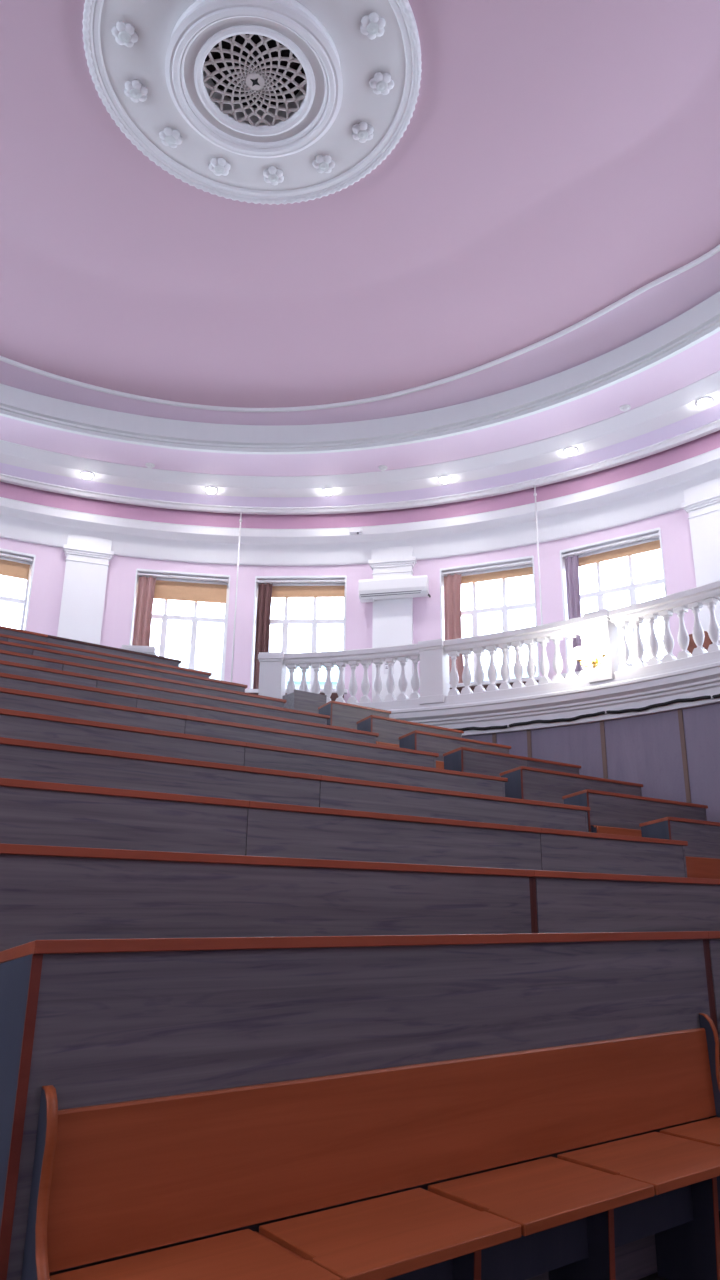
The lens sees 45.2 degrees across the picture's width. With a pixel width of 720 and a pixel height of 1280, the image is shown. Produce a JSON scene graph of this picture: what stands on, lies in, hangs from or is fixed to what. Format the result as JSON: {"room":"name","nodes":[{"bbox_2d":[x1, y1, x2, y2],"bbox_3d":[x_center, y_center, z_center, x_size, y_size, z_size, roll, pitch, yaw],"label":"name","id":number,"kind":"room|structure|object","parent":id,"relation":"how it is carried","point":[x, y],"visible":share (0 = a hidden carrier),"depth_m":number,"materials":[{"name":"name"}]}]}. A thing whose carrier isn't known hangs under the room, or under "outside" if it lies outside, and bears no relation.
{"room":"lecture hall","nodes":[
{"label":"lecture hall","id":0,"kind":"room"},
{"bbox_2d":[80,471,93,478],"bbox_3d":[-4.465,-2.682,14.124,0.220,0.076,0.220,13,-21,-35],"label":"light","id":1,"kind":"object","parent":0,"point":[85,474],"visible":1,"depth_m":14.08,"materials":[{"name":"white"}]},
{"bbox_2d":[204,486,217,493],"bbox_3d":[-2.515,-2.517,14.581,0.220,0.076,0.220,13,-21,-35],"label":"light","id":2,"kind":"object","parent":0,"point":[209,489],"visible":1,"depth_m":14.53,"materials":[{"name":"white"}]},
{"bbox_2d":[0,509,699,702],"bbox_3d":[-1.556,-1.874,5.827,19.730,9.640,19.730,13,-21,-35],"label":"wall","id":3,"kind":"structure","parent":0,"point":[49,568],"depth_m":14.79,"materials":[{"name":"pink paint"}]},
{"bbox_2d":[0,548,35,630],"bbox_3d":[-6.270,-0.511,14.030,1.740,2.165,0.420,10,-19,-28],"label":"window","id":4,"kind":"structure","parent":3,"relation":"in","point":[25,602],"depth_m":14.52,"materials":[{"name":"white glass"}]},
{"bbox_2d":[0,557,30,579],"bbox_3d":[-6.306,-1.293,14.355,1.560,0.324,0.058,10,-19,-28],"label":"roller blind","id":5,"kind":"object","parent":4,"relation":"attached to","point":[9,567],"visible":1,"depth_m":14.59,"materials":[{"name":"beige fabric"}]},
{"bbox_2d":[57,534,113,644],"bbox_3d":[-4.723,-0.188,14.565,0.830,3.337,0.285,7,-18,-19],"label":"pilaster","id":6,"kind":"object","parent":3,"relation":"attached to","point":[88,557],"depth_m":14.71,"materials":[{"name":"white paint"}]},
{"bbox_2d":[121,645,157,655],"bbox_3d":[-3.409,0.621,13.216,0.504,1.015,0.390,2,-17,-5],"label":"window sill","id":7,"kind":"structure","parent":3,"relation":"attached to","point":[151,650],"depth_m":13.17,"materials":[{"name":"white paint"}]},
{"bbox_2d":[129,568,229,680],"bbox_3d":[-3.153,-0.145,15.091,1.740,2.165,0.420,4,-17,-9],"label":"window","id":8,"kind":"structure","parent":3,"relation":"in","point":[165,618],"depth_m":15.26,"materials":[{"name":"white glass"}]},
{"bbox_2d":[133,576,155,645],"bbox_3d":[-3.744,-0.180,14.959,0.330,1.950,0.091,4,-17,-9],"label":"curtain","id":9,"kind":"object","parent":8,"relation":"hanging from","point":[146,586],"visible":0.66,"depth_m":15.06,"materials":[{"name":"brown fabric"}]},
{"bbox_2d":[147,577,227,603],"bbox_3d":[-3.159,-0.888,15.416,1.560,0.399,0.057,4,-17,-9],"label":"roller blind","id":10,"kind":"object","parent":8,"relation":"attached to","point":[167,589],"visible":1,"depth_m":15.41,"materials":[{"name":"beige fabric"}]},
{"bbox_2d":[231,512,241,681],"bbox_3d":[-2.116,-0.334,14.893,0.117,3.872,0.586,0,-17,1],"label":"pipe","id":11,"kind":"object","parent":3,"relation":"attached to","point":[240,519],"visible":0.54,"depth_m":14.77,"materials":[{"name":"white metal"}]},
{"bbox_2d":[245,575,347,693],"bbox_3d":[-1.064,-0.084,15.203,1.740,2.165,0.420,0,-17,3],"label":"window","id":12,"kind":"structure","parent":3,"relation":"in","point":[285,622],"depth_m":15.38,"materials":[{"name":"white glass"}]},
{"bbox_2d":[253,583,272,688],"bbox_3d":[-1.692,-0.080,15.199,0.286,1.950,0.091,0,-17,3],"label":"curtain","id":13,"kind":"object","parent":12,"relation":"hanging from","point":[264,590],"visible":0.7,"depth_m":15.27,"materials":[{"name":"brown fabric"}]},
{"bbox_2d":[272,583,344,597],"bbox_3d":[-1.048,-0.889,15.549,1.560,0.266,0.057,0,-17,3],"label":"roller blind","id":14,"kind":"object","parent":12,"relation":"attached to","point":[322,589],"visible":0.82,"depth_m":15.52,"materials":[{"name":"beige fabric"}]},
{"bbox_2d":[322,488,334,494],"bbox_3d":[-0.535,-2.493,14.575,0.220,0.076,0.220,13,-21,-35],"label":"light","id":15,"kind":"object","parent":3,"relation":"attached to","point":[328,491],"visible":1,"depth_m":14.53,"materials":[{"name":"white"}]},
{"bbox_2d":[349,528,361,533],"bbox_3d":[-0.074,-1.890,15.038,0.220,0.105,0.080,-2,-17,9],"label":"sensor box","id":16,"kind":"object","parent":3,"relation":"attached to","point":[351,530],"visible":1,"depth_m":15.01,"materials":[{"name":"white plastic"}]},
{"bbox_2d":[0,447,719,565],"bbox_3d":[-1.524,-4.351,6.586,18.931,0.523,18.931,13,-21,-35],"label":"trim","id":17,"kind":"structure","parent":3,"relation":"attached to","point":[660,491],"depth_m":14.77,"materials":[{"name":"white paint"}]},
{"bbox_2d":[0,291,719,454],"bbox_3d":[-1.513,-5.228,6.855,14.210,0.481,14.210,13,-21,-35],"label":"trim","id":18,"kind":"structure","parent":3,"relation":"attached to","point":[695,325],"depth_m":12.96,"materials":[{"name":"grey paint"}]},
{"bbox_2d":[0,371,719,496],"bbox_3d":[-1.516,-4.992,6.782,16.932,0.129,16.932,13,-21,-35],"label":"cornice","id":19,"kind":"structure","parent":3,"relation":"attached to","point":[678,405],"depth_m":13.89,"materials":[{"name":"white paint"}]},
{"bbox_2d":[0,419,719,514],"bbox_3d":[-1.517,-4.913,6.758,17.994,0.129,17.994,13,-21,-35],"label":"trim","id":20,"kind":"structure","parent":3,"relation":"attached to","point":[712,427],"depth_m":14.63,"materials":[{"name":"white paint"}]},
{"bbox_2d":[0,244,719,411],"bbox_3d":[-1.346,-5.380,7.547,12.006,0.062,12.377,13,-21,-35],"label":"trim","id":21,"kind":"structure","parent":3,"relation":"attached to","point":[716,249],"depth_m":12.58,"materials":[{"name":"white paint"}]},
{"bbox_2d":[384,662,393,673],"bbox_3d":[0.486,0.459,14.628,0.170,0.240,0.007,-3,-17,12],"label":"notice","id":22,"kind":"object","parent":3,"relation":"attached to","point":[386,668],"visible":0.49,"depth_m":14.62,"materials":[{"name":"white paper"}]},
{"bbox_2d":[368,546,416,699],"bbox_3d":[0.566,-0.033,14.846,0.830,3.337,0.285,-3,-17,13],"label":"pilaster","id":23,"kind":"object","parent":3,"relation":"attached to","point":[392,618],"depth_m":14.89,"materials":[{"name":"white paint"}]},
{"bbox_2d":[358,575,430,602],"bbox_3d":[0.599,-0.878,14.898,1.237,0.362,0.240,-3,-18,13],"label":"air conditioner","id":24,"kind":"object","parent":3,"relation":"attached to","point":[369,590],"visible":1,"depth_m":14.81,"materials":[{"name":"white plastic"}]},
{"bbox_2d":[360,598,373,602],"bbox_3d":[0.121,-0.691,14.979,0.230,0.040,0.120,-3,-17,13],"label":"drip tray","id":25,"kind":"object","parent":24,"relation":"on","point":[363,600],"depth_m":14.94,"materials":[{"name":"white plastic"}]},
{"bbox_2d":[438,476,451,482],"bbox_3d":[1.389,-2.608,14.119,0.220,0.076,0.220,13,-21,-35],"label":"light","id":26,"kind":"object","parent":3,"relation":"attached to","point":[444,479],"visible":1,"depth_m":14.07,"materials":[{"name":"white"}]},
{"bbox_2d":[440,556,541,687],"bbox_3d":[2.165,-0.263,14.482,1.740,2.165,0.420,-6,-18,22],"label":"window","id":27,"kind":"structure","parent":3,"relation":"in","point":[504,609],"depth_m":14.65,"materials":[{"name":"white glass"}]},
{"bbox_2d":[444,574,463,682],"bbox_3d":[1.604,-0.199,14.672,0.352,1.950,0.091,-6,-18,22],"label":"curtain","id":28,"kind":"object","parent":27,"relation":"hanging from","point":[452,584],"visible":0.67,"depth_m":14.77,"materials":[{"name":"brown fabric"}]},
{"bbox_2d":[452,564,532,583],"bbox_3d":[2.213,-1.106,14.832,1.560,0.191,0.058,-6,-18,22],"label":"roller blind","id":29,"kind":"object","parent":27,"relation":"attached to","point":[525,570],"visible":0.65,"depth_m":14.75,"materials":[{"name":"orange fabric"}]},
{"bbox_2d":[534,485,542,624],"bbox_3d":[2.941,-0.613,13.770,0.117,3.872,0.587,-8,-19,26],"label":"pipe","id":30,"kind":"object","parent":3,"relation":"attached to","point":[535,493],"visible":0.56,"depth_m":13.78,"materials":[{"name":"white metal"}]},
{"bbox_2d":[376,658,719,735],"bbox_3d":[-2.424,-0.295,7.677,17.128,0.473,11.494,0,-17,3],"label":"trim","id":31,"kind":"structure","parent":3,"relation":"attached to","point":[699,679],"depth_m":11.09,"materials":[{"name":"white paint"}]},
{"bbox_2d":[258,652,286,698],"bbox_3d":[-1.335,0.677,13.156,0.389,0.925,0.390,-2,-17,8],"label":"newel post","id":32,"kind":"object","parent":31,"relation":"on","point":[272,672],"visible":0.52,"depth_m":13.06,"materials":[{"name":"white paint"}]},
{"bbox_2d":[284,644,419,707],"bbox_3d":[-0.111,0.607,12.858,2.163,0.913,0.356,-4,-18,16],"label":"balustrade","id":33,"kind":"object","parent":31,"relation":"on","point":[402,653],"visible":0.85,"depth_m":12.80,"materials":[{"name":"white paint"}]},
{"bbox_2d":[417,639,449,704],"bbox_3d":[1.077,0.492,12.452,0.389,0.925,0.390,-7,-19,24],"label":"newel post","id":34,"kind":"object","parent":31,"relation":"on","point":[434,661],"visible":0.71,"depth_m":12.33,"materials":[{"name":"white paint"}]},
{"bbox_2d":[444,617,589,701],"bbox_3d":[2.150,0.320,11.826,2.147,0.913,0.355,-11,-20,32],"label":"balustrade","id":35,"kind":"object","parent":31,"relation":"on","point":[568,629],"visible":0.95,"depth_m":11.78,"materials":[{"name":"white paint"}]},
{"bbox_2d":[582,609,620,682],"bbox_3d":[3.139,0.110,11.121,0.344,0.925,0.390,-14,-23,40],"label":"newel post","id":36,"kind":"object","parent":31,"relation":"on","point":[599,626],"visible":0.67,"depth_m":11.02,"materials":[{"name":"white paint"}]},
{"bbox_2d":[573,642,609,667],"bbox_3d":[2.933,0.203,10.937,0.500,0.300,0.185,-14,-22,40],"label":"sconce","id":37,"kind":"object","parent":36,"relation":"attached to","point":[603,648],"visible":1,"depth_m":10.94,"materials":[{"name":"white glass"}]},
{"bbox_2d":[609,580,719,678],"bbox_3d":[3.979,-0.149,10.219,0.359,0.913,2.198,14,-22,-37],"label":"balustrade","id":38,"kind":"object","parent":31,"relation":"on","point":[694,599],"visible":0.99,"depth_m":10.44,"materials":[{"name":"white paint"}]},
{"bbox_2d":[563,447,577,454],"bbox_3d":[3.215,-2.870,13.190,0.220,0.076,0.220,13,-21,-35],"label":"light","id":39,"kind":"object","parent":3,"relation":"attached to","point":[570,450],"visible":1,"depth_m":13.14,"materials":[{"name":"white"}]},
{"bbox_2d":[455,694,719,730],"bbox_3d":[2.831,0.870,10.690,6.228,0.076,0.638,-14,-22,40],"label":"cable","id":40,"kind":"object","parent":3,"relation":"attached to","point":[717,695],"visible":0.73,"depth_m":10.91,"materials":[{"name":"black plastic"}]},
{"bbox_2d":[560,527,672,676],"bbox_3d":[3.990,-0.542,13.496,1.740,2.165,0.420,-11,-21,34],"label":"window","id":41,"kind":"structure","parent":3,"relation":"in","point":[632,588],"depth_m":13.71,"materials":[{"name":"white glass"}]},
{"bbox_2d":[565,555,582,671],"bbox_3d":[3.451,-0.436,13.823,0.264,1.950,0.091,-11,-21,34],"label":"curtain","id":42,"kind":"object","parent":41,"relation":"hanging from","point":[571,563],"visible":0.61,"depth_m":13.94,"materials":[{"name":"fabric"}]},
{"bbox_2d":[578,537,659,566],"bbox_3d":[4.057,-1.384,13.835,1.560,0.200,0.058,-11,-21,34],"label":"roller blind","id":43,"kind":"object","parent":41,"relation":"attached to","point":[651,544],"visible":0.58,"depth_m":13.75,"materials":[{"name":"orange fabric"}]},
{"bbox_2d":[681,478,719,643],"bbox_3d":[5.184,-0.740,12.348,0.285,3.337,0.830,17,-23,-42],"label":"column","id":44,"kind":"structure","parent":3,"relation":"attached to","point":[702,501],"depth_m":12.62,"materials":[{"name":"white paint"}]},
{"bbox_2d":[696,397,712,406],"bbox_3d":[4.735,-3.256,11.867,0.220,0.076,0.220,13,-21,-35],"label":"light","id":45,"kind":"object","parent":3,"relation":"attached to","point":[705,401],"visible":1,"depth_m":11.82,"materials":[{"name":"white"}]},
{"bbox_2d":[0,0,719,407],"bbox_3d":[-1.343,-5.569,7.605,11.974,0.365,12.344,13,-21,-35],"label":"ceiling","id":46,"kind":"structure","parent":0,"point":[554,161],"depth_m":10.13,"materials":[{"name":"pink paint"}]},
{"bbox_2d":[82,0,421,204],"bbox_3d":[-1.011,-5.477,8.368,3.210,0.365,3.210,6,-18,-18],"label":"ceiling medallion","id":47,"kind":"object","parent":46,"relation":"attached to","point":[270,102],"visible":1,"depth_m":8.43,"materials":[{"name":"white paint"}]},
{"bbox_2d":[194,25,314,135],"bbox_3d":[-1.011,-5.472,8.367,1.166,0.295,1.166,13,-21,-35],"label":"grille","id":48,"kind":"object","parent":47,"relation":"attached to","point":[250,80],"depth_m":8.38,"materials":[{"name":"white metal"}]},
{"bbox_2d":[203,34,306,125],"bbox_3d":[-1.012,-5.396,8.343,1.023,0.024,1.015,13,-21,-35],"label":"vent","id":49,"kind":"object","parent":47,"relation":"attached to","point":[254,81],"depth_m":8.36,"materials":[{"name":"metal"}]},
{"bbox_2d":[0,331,719,475],"bbox_3d":[-1.515,-5.045,6.799,15.770,0.066,15.770,13,-21,-35],"label":"ceiling","id":50,"kind":"structure","parent":0,"point":[701,360],"depth_m":13.27,"materials":[{"name":"pink paint"}]},
{"bbox_2d":[378,465,387,470],"bbox_3d":[0.370,-2.768,13.956,0.150,0.055,0.148,13,-21,-35],"label":"smoke detector","id":51,"kind":"object","parent":50,"relation":"attached to","point":[381,467],"visible":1,"depth_m":13.93,"materials":[{"name":"white plastic"}]},
{"bbox_2d":[620,404,630,411],"bbox_3d":[3.745,-3.264,12.196,0.150,0.055,0.148,13,-21,-35],"label":"smoke detector","id":52,"kind":"object","parent":50,"relation":"attached to","point":[626,407],"visible":1,"depth_m":12.17,"materials":[{"name":"white plastic"}]},
{"bbox_2d":[0,251,719,424],"bbox_3d":[-1.509,-5.502,6.939,14.175,0.124,14.174,13,-21,-35],"label":"cove","id":53,"kind":"object","parent":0,"point":[669,299],"visible":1,"depth_m":12.48,"materials":[{"name":"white paint"}]},
{"bbox_2d":[0,430,719,528],"bbox_3d":[-1.519,-4.776,6.716,18.911,0.448,18.911,13,-21,-35],"label":"wall","id":54,"kind":"structure","parent":0,"point":[709,442],"depth_m":14.82,"materials":[{"name":"paint"}]},
{"bbox_2d":[0,404,719,506],"bbox_3d":[-1.516,-4.958,6.772,17.629,0.100,17.629,13,-21,-35],"label":"ceiling","id":55,"kind":"structure","parent":0,"point":[712,414],"depth_m":14.40,"materials":[{"name":"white paint"}]},
{"bbox_2d":[462,702,719,822],"bbox_3d":[-2.447,1.576,7.111,17.171,3.476,11.522,0,-17,3],"label":"wall","id":56,"kind":"structure","parent":0,"point":[645,750],"depth_m":10.44,"materials":[{"name":"grey laminate"}]},
{"bbox_2d":[492,709,690,802],"bbox_3d":[2.878,2.469,10.279,6.056,3.156,0.580,-14,-22,40],"label":"trim","id":57,"kind":"structure","parent":56,"relation":"attached to","point":[680,714],"depth_m":10.23,"materials":[{"name":"grey wood"}]},
{"bbox_2d":[638,1272,667,1279],"bbox_3d":[-1.615,2.662,4.435,18.991,0.150,18.991,13,-21,-35],"label":"floor","id":58,"kind":"structure","parent":0,"point":[654,1276],"depth_m":2.92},
{"bbox_2d":[0,931,719,1279],"bbox_3d":[0.367,1.453,2.547,2.723,1.106,0.690,13,-21,-35],"label":"desk","id":59,"kind":"object","parent":58,"relation":"on","point":[528,1106],"visible":1,"depth_m":2.29,"materials":[{"name":"grey wood"}]},
{"bbox_2d":[705,931,719,1061],"bbox_3d":[2.440,1.945,4.064,2.507,1.106,0.690,13,-21,-35],"label":"desk","id":60,"kind":"object","parent":58,"relation":"on","point":[713,941],"visible":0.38,"depth_m":3.52,"materials":[{"name":"grey wood"}]},
{"bbox_3d":[-1.690,-0.925,5.999,18.645,0.200,18.136,13,-21,-35],"label":"floor","id":61,"kind":"structure","parent":0,"visible":0},
{"bbox_2d":[250,693,343,700],"bbox_3d":[-1.104,1.176,14.357,1.640,0.697,0.420,0,-17,3],"label":"bench","id":62,"kind":"object","parent":61,"relation":"on","point":[334,696],"visible":0.02,"depth_m":14.58,"materials":[{"name":"brown wood"}]},
{"bbox_2d":[450,680,537,693],"bbox_3d":[1.975,1.005,13.670,1.640,0.697,0.420,-6,-18,22],"label":"bench","id":63,"kind":"object","parent":61,"relation":"on","point":[511,684],"visible":0.09,"depth_m":13.99,"materials":[{"name":"brown wood"}]},
{"bbox_2d":[687,631,712,653],"bbox_3d":[4.518,0.301,11.664,0.440,0.930,0.440,-15,-23,42],"label":"wooden chair","id":64,"kind":"object","parent":61,"relation":"on","point":[707,641],"visible":0.16,"depth_m":11.89,"materials":[{"name":"brown wood"}]},
{"bbox_3d":[-4.152,1.325,6.390,16.928,3.490,11.733,13,-21,-35],"label":"floor","id":65,"kind":"structure","parent":0,"visible":0},
{"bbox_2d":[0,634,7,640],"bbox_3d":[-4.213,0.358,9.027,0.938,1.069,0.690,13,-21,-35],"label":"desk","id":66,"kind":"object","parent":65,"relation":"on","point":[3,637],"visible":0.27,"depth_m":9.46,"materials":[{"name":"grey wood"}]},
{"bbox_2d":[0,640,33,654],"bbox_3d":[-3.764,0.465,8.372,1.096,1.074,0.690,13,-21,-35],"label":"desk","id":67,"kind":"object","parent":65,"relation":"on","point":[4,645],"visible":0.12,"depth_m":8.78,"materials":[{"name":"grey wood"}]},
{"bbox_2d":[0,626,47,641],"bbox_3d":[-4.375,0.306,9.895,1.503,1.092,0.690,13,-21,-35],"label":"desk","id":68,"kind":"object","parent":65,"relation":"on","point":[3,630],"visible":0.11,"depth_m":10.35,"materials":[{"name":"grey wood"}]},
{"bbox_2d":[0,650,63,669],"bbox_3d":[-3.312,0.579,7.718,1.262,1.065,0.690,13,-21,-35],"label":"desk","id":69,"kind":"object","parent":65,"relation":"on","point":[9,656],"visible":0.08,"depth_m":8.10,"materials":[{"name":"grey wood"}]},
{"bbox_2d":[0,660,97,687],"bbox_3d":[-2.864,0.688,7.062,1.420,1.064,0.690,13,-21,-35],"label":"desk","id":70,"kind":"object","parent":65,"relation":"on","point":[7,667],"visible":0.09,"depth_m":7.41,"materials":[{"name":"grey wood"}]},
{"bbox_2d":[0,672,137,707],"bbox_3d":[-2.416,0.796,6.407,1.578,1.067,0.690,13,-21,-35],"label":"desk","id":71,"kind":"object","parent":65,"relation":"on","point":[10,681],"visible":0.15,"depth_m":6.71,"materials":[{"name":"grey wood"}]},
{"bbox_2d":[0,687,185,732],"bbox_3d":[-1.964,0.902,5.755,1.744,1.075,0.690,13,-21,-35],"label":"desk","id":72,"kind":"object","parent":65,"relation":"on","point":[11,699],"visible":0.16,"depth_m":6.02,"materials":[{"name":"grey wood"}]},
{"bbox_2d":[7,635,211,677],"bbox_3d":[-2.847,0.682,10.026,2.507,1.069,0.690,13,-21,-35],"label":"desk","id":73,"kind":"object","parent":65,"relation":"on","point":[19,640],"visible":0.09,"depth_m":10.13,"materials":[{"name":"grey wood"}]},
{"bbox_2d":[47,635,181,666],"bbox_3d":[-3.072,0.615,10.848,1.784,1.092,0.690,13,-21,-35],"label":"desk","id":74,"kind":"object","parent":65,"relation":"on","point":[50,639],"visible":0.09,"depth_m":11.00,"materials":[{"name":"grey wood"}]},
{"bbox_2d":[0,708,245,765],"bbox_3d":[-1.509,1.013,5.104,1.918,1.073,0.690,13,-21,-35],"label":"desk","id":75,"kind":"object","parent":65,"relation":"on","point":[14,724],"visible":0.21,"depth_m":5.31,"materials":[{"name":"grey wood"}]},
{"bbox_2d":[0,778,249,855],"bbox_3d":[-0.997,1.141,3.512,1.262,1.072,0.690,13,-21,-35],"label":"desk","id":76,"kind":"object","parent":65,"relation":"on","point":[31,812],"visible":0.19,"depth_m":3.67,"materials":[{"name":"grey wood"}]},
{"bbox_2d":[32,646,247,692],"bbox_3d":[-2.326,0.806,9.424,2.532,1.074,0.690,13,-21,-35],"label":"desk","id":77,"kind":"object","parent":65,"relation":"on","point":[37,651],"visible":0.13,"depth_m":9.52,"materials":[{"name":"grey wood"}]},
{"bbox_2d":[0,737,320,806],"bbox_3d":[-1.047,1.127,4.458,2.109,1.071,0.690,13,-21,-35],"label":"desk","id":78,"kind":"object","parent":65,"relation":"on","point":[20,759],"visible":0.19,"depth_m":4.60,"materials":[{"name":"grey wood"}]},
{"bbox_2d":[62,661,285,707],"bbox_3d":[-1.809,0.935,8.818,2.532,1.065,0.690,13,-21,-35],"label":"desk","id":79,"kind":"object","parent":65,"relation":"on","point":[67,666],"visible":0.07,"depth_m":8.91,"materials":[{"name":"grey wood"}]},
{"bbox_2d":[96,677,329,724],"bbox_3d":[-1.298,1.060,8.208,2.532,1.064,0.690,13,-21,-35],"label":"desk","id":80,"kind":"object","parent":65,"relation":"on","point":[102,683],"visible":0.12,"depth_m":8.29,"materials":[{"name":"grey wood"}]},
{"bbox_2d":[136,695,378,743],"bbox_3d":[-0.790,1.182,7.596,2.523,1.067,0.690,13,-21,-35],"label":"desk","id":81,"kind":"object","parent":65,"relation":"on","point":[143,702],"visible":0.12,"depth_m":7.67,"materials":[{"name":"grey wood"}]},
{"bbox_2d":[0,843,534,951],"bbox_3d":[-0.167,1.342,3.135,2.549,1.068,0.690,13,-21,-35],"label":"desk","id":82,"kind":"object","parent":65,"relation":"on","point":[47,892],"visible":0.23,"depth_m":3.12,"materials":[{"name":"grey wood"}]},
{"bbox_2d":[282,689,326,713],"bbox_3d":[-0.771,1.254,11.797,0.531,1.053,0.300,13,-21,-35],"label":"desk","id":83,"kind":"object","parent":65,"relation":"on","point":[299,700],"visible":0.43,"depth_m":11.76,"materials":[{"name":"grey wood"}]},
{"bbox_2d":[184,715,438,767],"bbox_3d":[-0.263,1.305,7.000,2.548,1.075,0.690,13,-21,-35],"label":"desk","id":84,"kind":"object","parent":65,"relation":"on","point":[199,726],"visible":0.12,"depth_m":7.06,"materials":[{"name":"grey wood"}]},
{"bbox_2d":[318,700,390,729],"bbox_3d":[0.052,1.370,11.164,0.996,1.074,0.690,13,-21,-35],"label":"desk","id":85,"kind":"object","parent":65,"relation":"on","point":[345,715],"visible":0.12,"depth_m":11.19,"materials":[{"name":"grey wood"}]},
{"bbox_2d":[244,742,507,796],"bbox_3d":[0.264,1.434,6.402,2.556,1.073,0.690,13,-21,-35],"label":"desk","id":86,"kind":"object","parent":65,"relation":"on","point":[255,755],"visible":0.16,"depth_m":6.45,"materials":[{"name":"grey wood"}]},
{"bbox_2d":[245,801,541,869],"bbox_3d":[0.316,1.452,4.472,2.050,1.072,0.690,13,-21,-35],"label":"desk","id":87,"kind":"object","parent":65,"relation":"on","point":[273,829],"visible":0.16,"depth_m":4.52,"materials":[{"name":"grey wood"}]},
{"bbox_2d":[357,715,463,746],"bbox_3d":[0.773,1.548,10.707,1.544,1.065,0.690,13,-21,-35],"label":"desk","id":88,"kind":"object","parent":65,"relation":"on","point":[389,730],"visible":0.16,"depth_m":10.62,"materials":[{"name":"grey wood"}]},
{"bbox_2d":[319,775,589,831],"bbox_3d":[0.805,1.566,5.813,2.565,1.071,0.690,13,-21,-35],"label":"desk","id":89,"kind":"object","parent":65,"relation":"on","point":[335,792],"visible":0.12,"depth_m":5.84,"materials":[{"name":"grey wood"}]},
{"bbox_2d":[399,730,510,768],"bbox_3d":[1.278,1.671,10.092,1.578,1.064,0.690,13,-21,-35],"label":"desk","id":90,"kind":"object","parent":65,"relation":"on","point":[414,740],"visible":0.14,"depth_m":10.01,"materials":[{"name":"grey wood"}]},
{"bbox_2d":[443,747,527,776],"bbox_3d":[1.516,1.728,9.283,1.038,1.067,0.690,13,-21,-35],"label":"desk","id":91,"kind":"object","parent":65,"relation":"on","point":[462,759],"visible":0.16,"depth_m":9.33,"materials":[{"name":"grey wood"}]},
{"bbox_2d":[527,757,580,774],"bbox_3d":[2.295,1.913,9.854,0.930,1.067,0.690,13,-21,-35],"label":"desk","id":92,"kind":"object","parent":65,"relation":"on","point":[532,762],"visible":0.06,"depth_m":10.02,"materials":[{"name":"grey wood"}]},
{"bbox_2d":[500,766,642,803],"bbox_3d":[2.418,1.941,8.961,2.009,1.075,0.690,13,-21,-35],"label":"desk","id":93,"kind":"object","parent":65,"relation":"on","point":[528,783],"visible":0.21,"depth_m":8.80,"materials":[{"name":"grey wood"}]},
{"bbox_2d":[540,828,687,877],"bbox_3d":[1.744,1.791,5.516,1.552,1.072,0.690,13,-21,-35],"label":"desk","id":94,"kind":"object","parent":65,"relation":"on","point":[561,850],"visible":0.22,"depth_m":5.62,"materials":[{"name":"grey wood"}]},
{"bbox_2d":[532,870,719,932],"bbox_3d":[1.873,1.826,4.627,2.598,1.068,0.690,13,-21,-35],"label":"desk","id":95,"kind":"object","parent":65,"relation":"on","point":[563,902],"visible":0.12,"depth_m":4.42,"materials":[{"name":"grey wood"}]},
{"bbox_2d":[562,789,707,836],"bbox_3d":[2.899,2.059,8.329,1.984,1.073,0.690,13,-21,-35],"label":"desk","id":96,"kind":"object","parent":65,"relation":"on","point":[610,812],"visible":0.3,"depth_m":8.21,"materials":[{"name":"grey wood"}]},
{"bbox_2d":[639,817,719,878],"bbox_3d":[3.377,2.176,7.695,1.835,1.071,0.690,13,-21,-35],"label":"desk","id":97,"kind":"object","parent":65,"relation":"on","point":[702,852],"visible":0.2,"depth_m":7.50,"materials":[{"name":"grey wood"}]},
{"label":"outside","id":98,"kind":"structure","parent":0,"visible":0},
{"bbox_2d":[179,662,588,688],"bbox_3d":[-6.147,10.104,49.962,62.000,18.200,13.200,1,-17,1],"label":"building","id":99,"kind":"structure","parent":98,"point":[214,668],"depth_m":48.81,"materials":[{"name":"grey"}]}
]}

